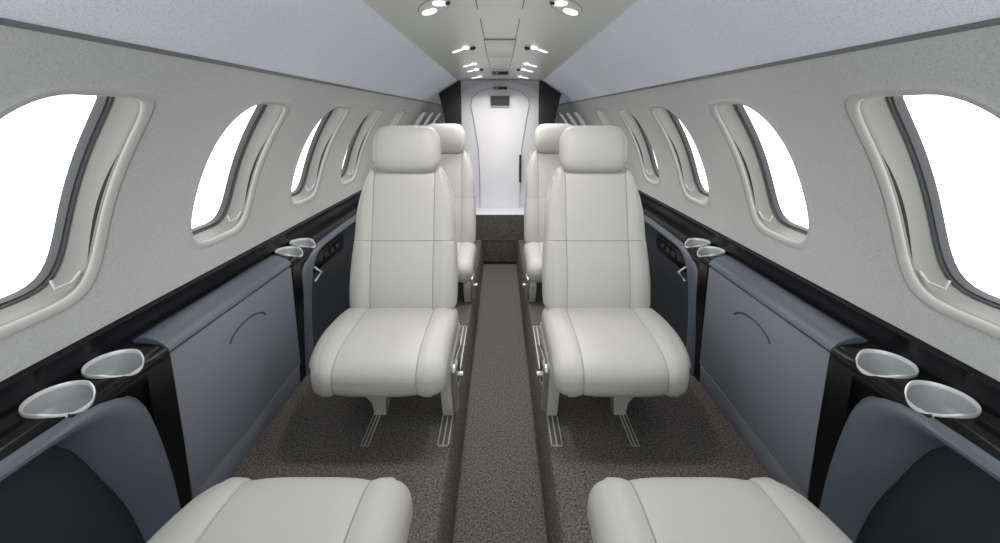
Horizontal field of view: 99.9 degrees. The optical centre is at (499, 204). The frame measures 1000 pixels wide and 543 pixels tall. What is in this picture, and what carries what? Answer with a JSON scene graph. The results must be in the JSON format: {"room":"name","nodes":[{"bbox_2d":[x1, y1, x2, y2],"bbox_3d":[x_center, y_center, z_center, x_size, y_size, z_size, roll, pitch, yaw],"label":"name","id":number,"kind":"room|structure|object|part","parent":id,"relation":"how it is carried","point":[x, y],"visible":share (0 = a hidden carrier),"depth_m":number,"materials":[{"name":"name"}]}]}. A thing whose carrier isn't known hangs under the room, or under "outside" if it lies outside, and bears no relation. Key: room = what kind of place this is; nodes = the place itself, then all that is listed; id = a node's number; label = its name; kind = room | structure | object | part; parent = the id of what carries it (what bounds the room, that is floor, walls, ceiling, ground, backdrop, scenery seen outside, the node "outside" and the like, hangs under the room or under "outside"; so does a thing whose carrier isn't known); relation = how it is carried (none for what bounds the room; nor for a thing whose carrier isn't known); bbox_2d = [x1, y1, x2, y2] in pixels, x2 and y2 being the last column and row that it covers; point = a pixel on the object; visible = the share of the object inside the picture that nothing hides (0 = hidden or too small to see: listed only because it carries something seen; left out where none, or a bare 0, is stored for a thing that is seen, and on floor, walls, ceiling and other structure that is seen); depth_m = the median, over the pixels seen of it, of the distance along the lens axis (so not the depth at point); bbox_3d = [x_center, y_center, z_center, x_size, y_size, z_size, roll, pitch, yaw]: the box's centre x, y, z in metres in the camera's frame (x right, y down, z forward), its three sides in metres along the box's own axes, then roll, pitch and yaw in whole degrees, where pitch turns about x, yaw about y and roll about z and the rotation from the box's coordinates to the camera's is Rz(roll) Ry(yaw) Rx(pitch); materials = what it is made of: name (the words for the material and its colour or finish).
{"room":"aircraft cabin","nodes":[
{"label":"aircraft cabin","id":0,"kind":"room"},
{"bbox_2d":[0,25,442,381],"bbox_3d":[-0.679,-0.280,2.087,0.240,0.522,5.400,0,12,0],"label":"wall","id":1,"kind":"structure","parent":0,"point":[149,253],"depth_m":0.90,"materials":[{"name":"plastic"}]},
{"bbox_2d":[0,89,154,338],"bbox_3d":[-0.737,0.002,0.665,0.243,0.412,0.292,0,12,0],"label":"window","id":2,"kind":"structure","parent":1,"relation":"in","point":[116,122],"depth_m":0.78,"materials":[{"name":"grey plastic"}]},
{"bbox_2d":[0,190,361,418],"bbox_3d":[-0.798,0.005,2.148,0.024,0.100,5.400,0,12,0],"label":"trim","id":3,"kind":"structure","parent":1,"relation":"attached to","point":[54,369],"depth_m":0.91,"materials":[{"name":"black plastic"}]},
{"bbox_2d":[0,100,383,339],"bbox_3d":[-0.435,0.025,2.152,0.870,1.740,5.400,0,12,0],"label":"trim","id":4,"kind":"structure","parent":1,"relation":"attached to","point":[154,100],"depth_m":0.90,"materials":[{"name":"grey plastic"}]},
{"bbox_2d":[0,17,440,104],"bbox_3d":[-0.563,-0.540,2.032,0.014,0.014,5.400,0,12,0],"label":"trim","id":5,"kind":"structure","parent":1,"relation":"attached to","point":[3,21],"depth_m":0.66,"materials":[{"name":"grey plastic"}]},
{"bbox_2d":[189,101,289,247],"bbox_3d":[-0.737,-0.102,1.157,0.243,0.412,0.292,0,12,0],"label":"window","id":6,"kind":"structure","parent":1,"relation":"in","point":[256,140],"depth_m":1.27,"materials":[{"name":"grey plastic"}]},
{"bbox_2d":[290,106,350,206],"bbox_3d":[-0.737,-0.210,1.663,0.243,0.412,0.292,0,12,0],"label":"window","id":7,"kind":"structure","parent":1,"relation":"in","point":[324,136],"depth_m":1.77,"materials":[{"name":"grey plastic"}]},
{"bbox_2d":[340,108,382,185],"bbox_3d":[-0.737,-0.313,2.152,0.243,0.412,0.292,0,12,0],"label":"window","id":8,"kind":"structure","parent":1,"relation":"in","point":[355,149],"depth_m":2.27,"materials":[{"name":"grey plastic"}]},
{"bbox_2d":[366,110,405,167],"bbox_3d":[-0.737,-0.424,2.675,0.243,0.412,0.292,0,12,0],"label":"window","id":9,"kind":"structure","parent":1,"relation":"in","point":[396,118],"depth_m":2.78,"materials":[{"name":"grey"}]},
{"bbox_2d":[413,111,426,125],"bbox_3d":[-0.737,-0.598,3.497,0.243,0.412,0.292,0,12,0],"label":"window","id":10,"kind":"structure","parent":1,"relation":"in","point":[420,118],"depth_m":3.60,"materials":[{"name":"grey"}]},
{"bbox_2d":[422,112,434,125],"bbox_3d":[-0.737,-0.690,3.927,0.243,0.412,0.292,0,12,0],"label":"window","id":11,"kind":"structure","parent":1,"relation":"in","point":[430,116],"depth_m":4.03,"materials":[{"name":"grey"}]},
{"bbox_2d":[432,112,441,123],"bbox_3d":[-0.737,-0.791,4.407,0.243,0.412,0.292,0,12,0],"label":"window","id":12,"kind":"structure","parent":1,"relation":"in","point":[440,113],"depth_m":4.51,"materials":[{"name":"grey glass"}]},
{"bbox_2d":[228,240,771,542],"bbox_3d":[0.000,0.572,2.268,1.600,0.200,5.400,0,12,0],"label":"floor","id":13,"kind":"structure","parent":0,"point":[500,478],"depth_m":1.27,"materials":[{"name":"carpet"}]},
{"bbox_2d":[0,343,191,542],"bbox_3d":[-0.737,0.653,0.268,0.100,0.471,1.353,0,12,0],"label":"console","id":14,"kind":"object","parent":13,"relation":"on","point":[96,455],"visible":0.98,"depth_m":0.76,"materials":[{"name":"black plastic"}]},
{"bbox_3d":[-0.746,0.467,0.125,0.079,0.034,1.150,0,12,0],"label":"ledge plate","id":15,"kind":"part","parent":14,"relation":"part of","materials":[{"name":"black"}]},
{"bbox_3d":[-0.737,0.680,0.254,0.030,0.425,1.315,0,12,0],"label":"recess panel","id":16,"kind":"part","parent":14,"relation":"part of","materials":[{"name":"grey leather"}]},
{"bbox_2d":[127,255,299,499],"bbox_3d":[-0.741,0.455,1.190,0.088,0.476,0.530,0,12,0],"label":"compartment","id":17,"kind":"object","parent":13,"relation":"on","point":[233,350],"visible":0.9,"depth_m":1.10,"materials":[{"name":"grey plastic"}]},
{"bbox_3d":[-0.722,0.653,1.232,0.027,0.072,0.530,0,12,0],"label":"toe panel","id":18,"kind":"part","parent":17,"relation":"part of","materials":[{"name":"grey plastic"}]},
{"bbox_3d":[-0.700,0.329,1.169,0.004,0.030,0.170,0,12,0],"label":"finger pull","id":19,"kind":"part","parent":17,"relation":"part of","materials":[{"name":"grey plastic"}]},
{"bbox_2d":[147,477,412,542],"bbox_3d":[-0.347,0.535,0.333,0.457,0.673,0.947,0,12,0],"label":"passenger seat","id":20,"kind":"object","parent":13,"relation":"on","point":[235,509],"visible":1,"depth_m":0.70,"materials":[{"name":"grey leather"}]},
{"bbox_2d":[267,202,358,381],"bbox_3d":[-0.727,0.288,1.991,0.120,0.471,1.103,0,12,0],"label":"console","id":21,"kind":"object","parent":13,"relation":"on","point":[320,259],"visible":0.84,"depth_m":1.72,"materials":[{"name":"black plastic"}]},
{"bbox_3d":[-0.746,0.060,2.047,0.079,0.034,0.900,0,12,0],"label":"ledge plate","id":22,"kind":"part","parent":21,"relation":"part of","materials":[{"name":"black plastic"}]},
{"bbox_3d":[-0.749,0.205,1.833,0.014,0.070,0.338,0,12,0],"label":"control panel","id":23,"kind":"part","parent":21,"relation":"part of","materials":[{"name":"black plastic"}]},
{"bbox_3d":[-0.737,0.306,2.015,0.030,0.425,1.065,0,12,0],"label":"recess panel","id":24,"kind":"part","parent":21,"relation":"part of","materials":[{"name":"black plastic"}]},
{"bbox_2d":[360,414,380,446],"bbox_3d":[-0.390,0.621,1.550,0.024,0.005,0.704,0,12,0],"label":"track","id":25,"kind":"object","parent":13,"relation":"on","point":[373,423],"visible":0.4,"depth_m":1.26,"materials":[{"name":"silver metal"}]},
{"bbox_2d":[427,124,476,301],"bbox_3d":[-0.334,0.014,2.274,0.436,0.887,0.613,0,12,0],"label":"passenger seat","id":26,"kind":"object","parent":13,"relation":"on","point":[454,159],"visible":0.45,"depth_m":2.36,"materials":[{"name":"grey leather"}]},
{"bbox_3d":[-0.326,-0.046,2.421,0.376,0.517,0.242,0,12,0],"label":"backrest","id":27,"kind":"part","parent":26,"relation":"part of","materials":[{"name":"grey leather"}]},
{"bbox_2d":[457,242,476,282],"bbox_3d":[-0.341,0.296,2.243,0.413,0.143,0.426,0,12,0],"label":"seat cushion","id":28,"kind":"object","parent":26,"relation":"on","point":[467,251],"depth_m":2.09,"materials":[{"name":"grey leather"}]},
{"bbox_3d":[-0.164,0.423,2.139,0.036,0.140,0.110,0,12,0],"label":"leg","id":29,"kind":"part","parent":26,"relation":"part of","materials":[{"name":"grey plastic"}]},
{"bbox_3d":[-0.139,0.413,2.110,0.014,0.137,0.072,0,12,0],"label":"leg","id":30,"kind":"part","parent":26,"relation":"part of","materials":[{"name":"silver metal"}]},
{"bbox_2d":[437,326,466,446],"bbox_3d":[-0.165,0.621,1.550,0.034,0.005,0.704,0,12,0],"label":"track","id":31,"kind":"object","parent":13,"relation":"on","point":[446,423],"visible":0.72,"depth_m":1.29,"materials":[{"name":"silver metal"}]},
{"bbox_2d":[309,126,462,415],"bbox_3d":[-0.340,0.200,1.376,0.443,0.896,0.606,0,12,0],"label":"passenger seat","id":32,"kind":"object","parent":31,"relation":"on","point":[398,335],"visible":1,"depth_m":1.44,"materials":[{"name":"grey leather"}]},
{"bbox_3d":[-0.380,0.591,1.328,0.072,0.152,0.090,0,12,0],"label":"leg","id":33,"kind":"part","parent":32,"relation":"part of","materials":[{"name":"grey plastic"}]},
{"bbox_2d":[309,307,458,396],"bbox_3d":[-0.355,0.442,1.336,0.413,0.143,0.426,0,12,0],"label":"seat cushion","id":34,"kind":"object","parent":32,"relation":"on","point":[365,351],"depth_m":1.18,"materials":[{"name":"grey leather"}]},
{"bbox_3d":[-0.340,0.115,1.517,0.376,0.485,0.242,0,12,0],"label":"backrest","id":35,"kind":"part","parent":32,"relation":"part of","materials":[{"name":"grey leather"}]},
{"bbox_3d":[-0.164,0.573,1.324,0.036,0.186,0.110,0,12,0],"label":"leg","id":36,"kind":"part","parent":32,"relation":"part of","materials":[{"name":"grey plastic"}]},
{"bbox_3d":[-0.139,0.563,1.295,0.014,0.182,0.072,0,12,0],"label":"leg","id":37,"kind":"part","parent":32,"relation":"part of","materials":[{"name":"silver metal"}]},
{"bbox_3d":[-0.165,0.558,1.516,0.036,0.137,0.070,0,12,0],"label":"leg","id":38,"kind":"part","parent":32,"relation":"part of","materials":[{"name":"grey metal"}]},
{"bbox_3d":[-0.132,0.540,1.343,0.027,0.018,0.018,0,12,0],"label":"recline knob","id":39,"kind":"part","parent":32,"relation":"part of","materials":[{"name":"silver metal"}]},
{"bbox_2d":[476,207,523,263],"bbox_3d":[0.000,0.242,3.345,0.600,0.400,0.256,0,12,0],"label":"carpeted step","id":40,"kind":"structure","parent":13,"relation":"on","point":[499,230],"depth_m":3.22,"materials":[{"name":"carpet"}]},
{"bbox_3d":[0.000,0.047,3.307,0.600,0.003,0.249,0,12,0],"label":"sill plate","id":41,"kind":"part","parent":40,"relation":"part of","materials":[{"name":"white metal"}]},
{"bbox_2d":[523,124,572,301],"bbox_3d":[0.334,0.014,2.274,0.436,0.887,0.613,0,12,0],"label":"passenger seat","id":42,"kind":"object","parent":13,"relation":"on","point":[545,159],"visible":0.46,"depth_m":2.36,"materials":[{"name":"grey leather"}]},
{"bbox_3d":[0.139,0.413,2.110,0.014,0.137,0.072,0,12,0],"label":"leg","id":43,"kind":"part","parent":42,"relation":"part of","materials":[{"name":"silver metal"}]},
{"bbox_3d":[0.164,0.423,2.139,0.036,0.140,0.110,0,12,0],"label":"leg","id":44,"kind":"part","parent":42,"relation":"part of","materials":[{"name":"grey plastic"}]},
{"bbox_2d":[523,242,542,282],"bbox_3d":[0.341,0.296,2.243,0.413,0.143,0.426,0,12,0],"label":"seat cushion","id":45,"kind":"object","parent":42,"relation":"on","point":[532,251],"depth_m":2.09,"materials":[{"name":"grey leather"}]},
{"bbox_3d":[0.326,-0.046,2.421,0.376,0.517,0.242,0,12,0],"label":"backrest","id":46,"kind":"part","parent":42,"relation":"part of","materials":[{"name":"grey leather"}]},
{"bbox_2d":[533,326,562,446],"bbox_3d":[0.165,0.621,1.550,0.034,0.005,0.704,0,12,0],"label":"track","id":47,"kind":"object","parent":13,"relation":"on","point":[553,423],"visible":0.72,"depth_m":1.29,"materials":[{"name":"silver metal"}]},
{"bbox_2d":[537,126,690,415],"bbox_3d":[0.340,0.200,1.376,0.443,0.896,0.606,0,12,0],"label":"passenger seat","id":48,"kind":"object","parent":47,"relation":"on","point":[601,335],"visible":1,"depth_m":1.44,"materials":[{"name":"grey leather"}]},
{"bbox_3d":[0.132,0.540,1.343,0.027,0.018,0.018,0,12,0],"label":"recline knob","id":49,"kind":"part","parent":48,"relation":"part of","materials":[{"name":"silver metal"}]},
{"bbox_3d":[0.165,0.558,1.516,0.036,0.137,0.070,0,12,0],"label":"leg","id":50,"kind":"part","parent":48,"relation":"part of","materials":[{"name":"grey metal"}]},
{"bbox_3d":[0.139,0.563,1.295,0.014,0.182,0.072,0,12,0],"label":"leg","id":51,"kind":"part","parent":48,"relation":"part of","materials":[{"name":"silver metal"}]},
{"bbox_3d":[0.164,0.573,1.324,0.036,0.186,0.110,0,12,0],"label":"leg","id":52,"kind":"part","parent":48,"relation":"part of","materials":[{"name":"grey plastic"}]},
{"bbox_3d":[0.340,0.115,1.517,0.376,0.485,0.242,0,12,0],"label":"backrest","id":53,"kind":"part","parent":48,"relation":"part of","materials":[{"name":"grey leather"}]},
{"bbox_2d":[541,307,690,396],"bbox_3d":[0.355,0.442,1.336,0.413,0.143,0.426,0,12,0],"label":"seat cushion","id":54,"kind":"object","parent":48,"relation":"on","point":[588,351],"depth_m":1.18,"materials":[{"name":"grey leather"}]},
{"bbox_3d":[0.380,0.591,1.328,0.072,0.152,0.090,0,12,0],"label":"leg","id":55,"kind":"part","parent":48,"relation":"part of","materials":[{"name":"grey plastic"}]},
{"bbox_2d":[619,414,639,446],"bbox_3d":[0.390,0.621,1.550,0.024,0.005,0.704,0,12,0],"label":"track","id":56,"kind":"object","parent":13,"relation":"on","point":[626,423],"visible":0.4,"depth_m":1.26,"materials":[{"name":"silver metal"}]},
{"bbox_2d":[641,202,732,381],"bbox_3d":[0.727,0.288,1.991,0.120,0.471,1.103,0,12,0],"label":"console","id":57,"kind":"object","parent":13,"relation":"on","point":[679,259],"visible":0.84,"depth_m":1.72,"materials":[{"name":"black plastic"}]},
{"bbox_3d":[0.737,0.306,2.015,0.030,0.425,1.065,0,12,0],"label":"recess panel","id":58,"kind":"part","parent":57,"relation":"part of","materials":[{"name":"black plastic"}]},
{"bbox_3d":[0.746,0.060,2.047,0.079,0.034,0.900,0,12,0],"label":"ledge plate","id":59,"kind":"part","parent":57,"relation":"part of","materials":[{"name":"black"}]},
{"bbox_3d":[0.749,0.205,1.833,0.014,0.070,0.338,0,12,0],"label":"control panel","id":60,"kind":"part","parent":57,"relation":"part of","materials":[{"name":"black plastic"}]},
{"bbox_2d":[587,477,852,542],"bbox_3d":[0.347,0.535,0.333,0.457,0.673,0.947,0,12,0],"label":"passenger seat","id":61,"kind":"object","parent":13,"relation":"on","point":[656,509],"visible":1,"depth_m":0.70,"materials":[{"name":"grey leather"}]},
{"bbox_2d":[700,255,872,499],"bbox_3d":[0.741,0.455,1.190,0.088,0.476,0.530,0,12,0],"label":"compartment","id":62,"kind":"object","parent":13,"relation":"on","point":[766,350],"visible":0.91,"depth_m":1.11,"materials":[{"name":"grey plastic"}]},
{"bbox_3d":[0.700,0.329,1.169,0.004,0.030,0.170,0,12,0],"label":"finger pull","id":63,"kind":"part","parent":62,"relation":"part of","materials":[{"name":"grey plastic"}]},
{"bbox_3d":[0.722,0.653,1.232,0.027,0.072,0.530,0,12,0],"label":"toe panel","id":64,"kind":"part","parent":62,"relation":"part of","materials":[{"name":"grey plastic"}]},
{"bbox_2d":[808,343,999,542],"bbox_3d":[0.737,0.653,0.268,0.100,0.471,1.353,0,12,0],"label":"console","id":65,"kind":"object","parent":13,"relation":"on","point":[902,455],"visible":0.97,"depth_m":0.76,"materials":[{"name":"black plastic"}]},
{"bbox_3d":[0.737,0.680,0.254,0.030,0.425,1.315,0,12,0],"label":"recess panel","id":66,"kind":"part","parent":65,"relation":"part of","materials":[{"name":"grey leather"}]},
{"bbox_3d":[0.746,0.467,0.125,0.079,0.034,1.150,0,12,0],"label":"ledge plate","id":67,"kind":"part","parent":65,"relation":"part of","materials":[{"name":"black plastic"}]},
{"bbox_2d":[0,0,999,103],"bbox_3d":[0.000,-0.616,2.016,1.114,0.154,5.400,0,12,0],"label":"panels","id":68,"kind":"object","parent":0,"point":[342,42],"depth_m":0.87,"materials":[{"name":"plastic"}]},
{"bbox_2d":[362,0,637,79],"bbox_3d":[0.000,-0.696,1.999,0.644,0.009,5.400,0,12,0],"label":"ceiling","id":69,"kind":"structure","parent":0,"point":[458,26],"depth_m":1.33,"materials":[{"name":"white plastic"}]},
{"bbox_2d":[418,0,449,15],"bbox_3d":[-0.167,-0.495,1.055,0.068,0.009,0.180,-5,13,-22],"label":"recessed light","id":70,"kind":"object","parent":69,"relation":"in","point":[430,7],"visible":1,"depth_m":1.05,"materials":[{"name":"white"}]},
{"bbox_2d":[451,46,475,52],"bbox_3d":[-0.167,-0.641,1.749,0.050,0.012,0.210,-7,14,-31],"label":"recessed light","id":71,"kind":"object","parent":69,"relation":"in","point":[467,47],"visible":1,"depth_m":1.69,"materials":[{"name":"white"}]},
{"bbox_2d":[462,63,478,66],"bbox_3d":[-0.165,-0.751,2.268,0.044,0.010,0.210,-6,13,-26],"label":"recessed light","id":72,"kind":"object","parent":69,"relation":"in","point":[471,64],"visible":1,"depth_m":2.23,"materials":[{"name":"white"}]},
{"bbox_2d":[484,39,515,57],"bbox_3d":[0.000,-0.640,1.731,0.117,0.004,0.456,0,12,0],"label":"ceiling hatch","id":73,"kind":"object","parent":69,"relation":"attached to","point":[495,48],"visible":1,"depth_m":1.66,"materials":[{"name":"white plastic"}]},
{"bbox_2d":[492,71,507,74],"bbox_3d":[0.000,-0.798,2.543,0.100,0.019,0.014,0,12,0],"label":"sign","id":74,"kind":"object","parent":69,"relation":"attached to","point":[493,72],"visible":1,"depth_m":2.54,"materials":[{"name":"black plastic"}]},
{"bbox_2d":[521,63,537,66],"bbox_3d":[0.165,-0.751,2.268,0.044,0.010,0.210,6,13,26],"label":"recessed light","id":75,"kind":"object","parent":69,"relation":"in","point":[527,64],"visible":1,"depth_m":2.23,"materials":[{"name":"white plastic"}]},
{"bbox_2d":[524,46,548,52],"bbox_3d":[0.167,-0.641,1.749,0.050,0.012,0.210,7,14,31],"label":"recessed light","id":76,"kind":"object","parent":69,"relation":"in","point":[528,47],"visible":1,"depth_m":1.69,"materials":[{"name":"white"}]},
{"bbox_2d":[550,0,581,15],"bbox_3d":[0.167,-0.495,1.055,0.068,0.009,0.180,5,13,24],"label":"recessed light","id":77,"kind":"object","parent":69,"relation":"in","point":[569,7],"visible":1,"depth_m":1.05,"materials":[{"name":"white plastic"}]},
{"bbox_2d":[461,81,538,206],"bbox_3d":[0.000,-0.277,3.386,0.650,1.398,0.040,0,12,0],"label":"wall","id":78,"kind":"structure","parent":0,"point":[471,146],"depth_m":3.30,"materials":[{"name":"white plastic"}]},
{"bbox_2d":[458,80,499,92],"bbox_3d":[-0.163,-0.883,3.211,0.325,0.136,0.048,0,12,0],"label":"trim","id":79,"kind":"structure","parent":78,"relation":"attached to","point":[465,84],"depth_m":3.18,"materials":[{"name":"grey plastic"}]},
{"bbox_2d":[470,88,529,207],"bbox_3d":[0.000,-0.437,3.320,0.460,0.949,0.021,0,12,0],"label":"door","id":80,"kind":"structure","parent":78,"relation":"in","point":[499,131],"depth_m":3.31,"materials":[{"name":"white plastic"}]},
{"bbox_2d":[490,95,509,106],"bbox_3d":[0.000,-0.801,3.230,0.160,0.088,0.028,0,12,0],"label":"air vent","id":81,"kind":"object","parent":80,"relation":"attached to","point":[495,100],"visible":1,"depth_m":3.22,"materials":[{"name":"grey"}]},
{"bbox_3d":[0.161,-0.290,3.348,0.018,0.220,0.014,0,12,0],"label":"handle","id":82,"kind":"part","parent":80,"relation":"part of","materials":[{"name":"black plastic"}]},
{"bbox_2d":[493,86,506,89],"bbox_3d":[0.000,-0.885,3.176,0.106,0.022,0.014,0,12,0],"label":"sign","id":83,"kind":"object","parent":78,"relation":"attached to","point":[494,87],"visible":1,"depth_m":3.17,"materials":[{"name":"black plastic"}]},
{"bbox_2d":[500,80,541,92],"bbox_3d":[0.163,-0.883,3.211,0.325,0.136,0.048,0,12,0],"label":"trim","id":84,"kind":"structure","parent":78,"relation":"attached to","point":[534,84],"depth_m":3.18,"materials":[{"name":"grey plastic"}]},
{"bbox_2d":[438,114,561,123],"bbox_3d":[0.000,-0.649,4.774,1.800,1.550,0.030,0,12,0],"label":"wall","id":85,"kind":"structure","parent":0,"point":[442,119],"depth_m":4.70,"materials":[{"name":"grey plastic"}]},
{"bbox_2d":[439,80,560,125],"bbox_3d":[0.000,-0.357,3.298,0.929,1.192,0.030,0,12,0],"label":"wall","id":86,"kind":"structure","parent":0,"point":[450,98],"depth_m":3.19,"materials":[{"name":"black plastic"}]},
{"bbox_2d":[557,25,999,381],"bbox_3d":[0.679,-0.280,2.087,0.240,0.522,5.400,0,12,0],"label":"wall","id":87,"kind":"structure","parent":0,"point":[850,253],"depth_m":0.90,"materials":[{"name":"plastic"}]},
{"bbox_2d":[558,112,567,123],"bbox_3d":[0.737,-0.791,4.407,0.243,0.412,0.292,0,12,0],"label":"window","id":88,"kind":"structure","parent":87,"relation":"in","point":[559,113],"depth_m":4.51,"materials":[{"name":"grey"}]},
{"bbox_2d":[565,112,577,125],"bbox_3d":[0.737,-0.690,3.927,0.243,0.412,0.292,0,12,0],"label":"window","id":89,"kind":"structure","parent":87,"relation":"in","point":[569,116],"depth_m":4.03,"materials":[{"name":"grey"}]},
{"bbox_2d":[573,111,586,125],"bbox_3d":[0.737,-0.598,3.497,0.243,0.412,0.292,0,12,0],"label":"window","id":90,"kind":"structure","parent":87,"relation":"in","point":[579,118],"depth_m":3.60,"materials":[{"name":"grey"}]},
{"bbox_2d":[594,110,633,167],"bbox_3d":[0.737,-0.424,2.675,0.243,0.412,0.292,0,12,0],"label":"window","id":91,"kind":"structure","parent":87,"relation":"in","point":[603,118],"depth_m":2.78,"materials":[{"name":"grey plastic"}]},
{"bbox_2d":[617,108,659,185],"bbox_3d":[0.737,-0.313,2.152,0.243,0.412,0.292,0,12,0],"label":"window","id":92,"kind":"structure","parent":87,"relation":"in","point":[644,149],"depth_m":2.27,"materials":[{"name":"grey plastic"}]},
{"bbox_2d":[649,106,709,206],"bbox_3d":[0.737,-0.210,1.663,0.243,0.412,0.292,0,12,0],"label":"window","id":93,"kind":"structure","parent":87,"relation":"in","point":[675,136],"depth_m":1.77,"materials":[{"name":"grey plastic"}]},
{"bbox_2d":[710,101,810,247],"bbox_3d":[0.737,-0.102,1.157,0.243,0.412,0.292,0,12,0],"label":"window","id":94,"kind":"structure","parent":87,"relation":"in","point":[743,140],"depth_m":1.27,"materials":[{"name":"grey plastic"}]},
{"bbox_2d":[559,17,999,104],"bbox_3d":[0.563,-0.540,2.032,0.014,0.014,5.400,0,12,0],"label":"trim","id":95,"kind":"structure","parent":87,"relation":"attached to","point":[996,21],"depth_m":0.66,"materials":[{"name":"grey plastic"}]},
{"bbox_2d":[616,100,999,339],"bbox_3d":[0.435,0.025,2.152,0.870,1.740,5.400,0,12,0],"label":"trim","id":96,"kind":"structure","parent":87,"relation":"attached to","point":[845,100],"depth_m":0.90,"materials":[{"name":"grey plastic"}]},
{"bbox_2d":[638,190,999,418],"bbox_3d":[0.798,0.005,2.148,0.024,0.100,5.400,0,12,0],"label":"trim","id":97,"kind":"structure","parent":87,"relation":"attached to","point":[945,369],"depth_m":0.91,"materials":[{"name":"black plastic"}]},
{"bbox_2d":[845,89,999,338],"bbox_3d":[0.737,0.002,0.665,0.243,0.412,0.292,0,12,0],"label":"window","id":98,"kind":"structure","parent":87,"relation":"in","point":[883,122],"depth_m":0.78,"materials":[{"name":"grey plastic"}]}
]}

